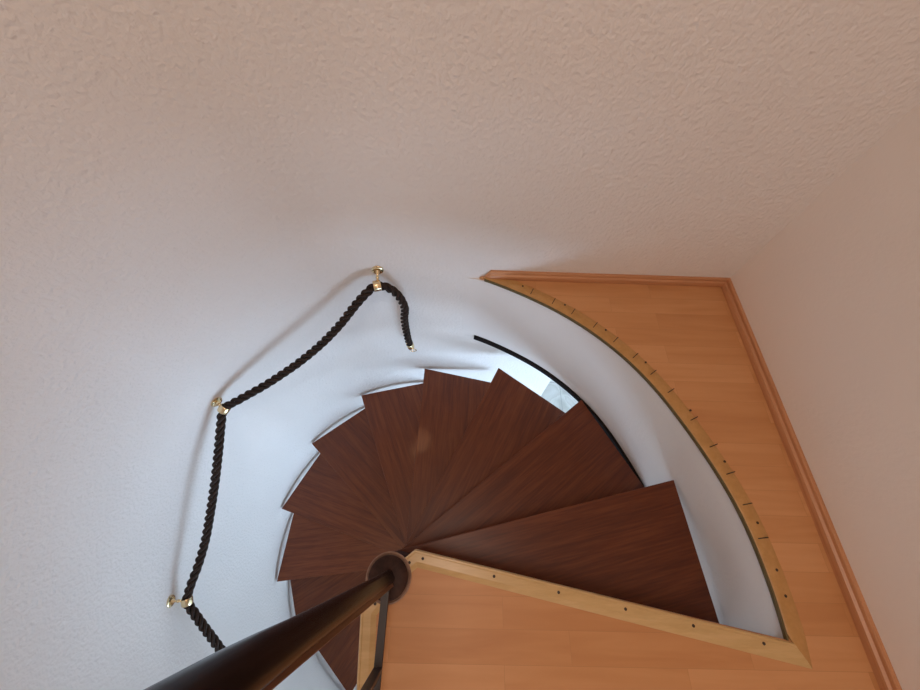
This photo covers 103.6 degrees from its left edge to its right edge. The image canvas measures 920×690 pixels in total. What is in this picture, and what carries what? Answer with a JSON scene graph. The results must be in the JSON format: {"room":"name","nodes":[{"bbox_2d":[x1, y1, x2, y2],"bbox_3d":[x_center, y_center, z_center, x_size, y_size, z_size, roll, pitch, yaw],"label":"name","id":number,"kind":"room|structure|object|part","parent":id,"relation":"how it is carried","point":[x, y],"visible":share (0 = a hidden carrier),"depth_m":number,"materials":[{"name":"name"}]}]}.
{"room":"spiral staircase","nodes":[
{"label":"spiral staircase","id":0,"kind":"room"},
{"bbox_2d":[0,0,429,689],"bbox_3d":[-0.701,0.640,1.046,1.049,5.200,2.098,2,62,-1],"label":"wall","id":1,"kind":"structure","parent":0,"point":[194,194],"depth_m":0.94,"materials":[{"name":"paint"}]},
{"bbox_2d":[166,594,193,607],"bbox_3d":[-1.074,0.986,1.394,0.076,0.063,0.043,2,62,-1],"label":"bracket","id":2,"kind":"object","parent":1,"relation":"attached to","point":[171,600],"visible":0.94,"depth_m":1.39,"materials":[{"name":"gold metal"}]},
{"bbox_3d":[-1.089,0.984,1.390,0.038,0.024,0.016,2,62,-1],"label":"stem","id":3,"kind":"part","parent":2,"relation":"part of","materials":[{"name":"gold metal"}]},
{"bbox_2d":[211,397,230,414],"bbox_3d":[-0.904,0.235,1.374,0.070,0.048,0.043,33,66,15],"label":"bracket","id":4,"kind":"object","parent":1,"relation":"attached to","point":[217,401],"visible":0.93,"depth_m":1.37,"materials":[{"name":"gold metal"}]},
{"bbox_2d":[182,281,416,651],"bbox_3d":[-0.647,0.850,1.462,0.845,1.364,1.752,2,62,-1],"label":"handrail","id":5,"kind":"object","parent":4,"relation":"hanging from","point":[196,616],"visible":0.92,"depth_m":1.39,"materials":[{"name":"black fabric"}]},
{"bbox_2d":[371,266,383,291],"bbox_3d":[-0.292,-0.230,1.275,0.043,0.068,0.076,2,62,-1],"label":"bracket","id":6,"kind":"object","parent":1,"relation":"attached to","point":[377,270],"visible":0.99,"depth_m":1.27,"materials":[{"name":"gold metal"}]},
{"bbox_3d":[-0.292,-0.245,1.280,0.016,0.030,0.041,2,62,-1],"label":"stem","id":7,"kind":"part","parent":6,"relation":"part of","materials":[{"name":"gold metal"}]},
{"bbox_2d":[541,379,577,412],"bbox_3d":[0.854,1.948,3.395,4.500,0.100,5.000,2,62,-1],"label":"floor","id":8,"kind":"structure","parent":0,"point":[555,394],"depth_m":4.07,"materials":[{"name":"grey stone"}]},
{"bbox_2d":[277,368,718,689],"bbox_3d":[-0.202,1.214,2.102,1.807,2.822,1.827,2,62,-1],"label":"spiral staircase","id":9,"kind":"structure","parent":8,"relation":"on","point":[493,474],"depth_m":1.51,"materials":[{"name":"brown wood"}]},
{"bbox_2d":[144,569,394,689],"bbox_3d":[-0.169,0.722,0.238,0.045,0.930,0.942,2,62,-1],"label":"landing railing","id":10,"kind":"object","parent":9,"relation":"on","point":[265,658],"visible":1,"depth_m":0.29,"materials":[{"name":"brown wood"}]},
{"bbox_3d":[-0.173,0.929,0.589,0.017,0.006,0.893,2,62,-1],"label":"rail","id":11,"kind":"part","parent":10,"relation":"part of","materials":[{"name":"black paint"}]},
{"bbox_2d":[461,278,782,638],"bbox_3d":[0.373,1.294,0.754,1.111,0.423,3.244,2,62,-1],"label":"wall","id":12,"kind":"structure","parent":0,"point":[659,449],"depth_m":1.24,"materials":[{"name":"white paint"}]},
{"bbox_2d":[474,335,644,486],"bbox_3d":[0.480,0.315,1.514,0.194,0.030,1.146,-33,68,-18],"label":"trim","id":13,"kind":"structure","parent":12,"relation":"attached to","point":[571,392],"depth_m":1.58,"materials":[{"name":"black rubber"}]},
{"bbox_2d":[484,277,812,668],"bbox_3d":[0.538,0.176,1.103,0.259,0.016,1.322,-29,66,-16],"label":"trim","id":14,"kind":"structure","parent":12,"relation":"attached to","point":[791,627],"depth_m":1.02,"materials":[{"name":"brown wood"}]},
{"bbox_2d":[375,276,879,689],"bbox_3d":[0.348,1.191,0.561,1.172,0.012,3.243,2,62,-1],"label":"floor","id":15,"kind":"structure","parent":0,"point":[446,632],"depth_m":0.85,"materials":[{"name":"brown wood"}]},
{"bbox_2d":[356,602,379,689],"bbox_3d":[-0.187,0.982,0.672,0.061,0.051,0.884,-1,62,-2],"label":"trim","id":16,"kind":"structure","parent":15,"relation":"attached to","point":[367,635],"depth_m":0.81,"materials":[{"name":"brown wood"}]},
{"bbox_2d":[405,549,811,668],"bbox_3d":[0.323,0.626,0.876,0.965,0.051,0.060,10,62,4],"label":"trim","id":17,"kind":"structure","parent":15,"relation":"attached to","point":[753,643],"depth_m":0.85,"materials":[{"name":"brown wood"}]},
{"bbox_2d":[385,0,919,395],"bbox_3d":[0.404,-0.200,1.525,1.120,5.200,0.120,2,62,-1],"label":"wall","id":18,"kind":"structure","parent":0,"point":[631,137],"depth_m":0.83,"materials":[{"name":"paint"}]},
{"bbox_2d":[484,270,729,286],"bbox_3d":[0.526,-0.239,1.302,0.882,0.035,0.016,2,62,-1],"label":"baseboard","id":19,"kind":"structure","parent":18,"relation":"attached to","point":[492,274],"depth_m":1.30,"materials":[{"name":"brown wood"}]},
{"bbox_2d":[731,102,919,689],"bbox_3d":[1.018,0.692,-0.275,0.120,2.836,3.363,2,62,-1],"label":"wall","id":20,"kind":"structure","parent":0,"point":[830,303],"depth_m":0.86,"materials":[{"name":"paint"}]},
{"bbox_2d":[721,278,901,689],"bbox_3d":[0.926,1.197,0.547,0.016,0.035,3.243,2,62,-1],"label":"baseboard","id":21,"kind":"structure","parent":20,"relation":"attached to","point":[884,673],"depth_m":0.95,"materials":[{"name":"brown wood"}]}
]}

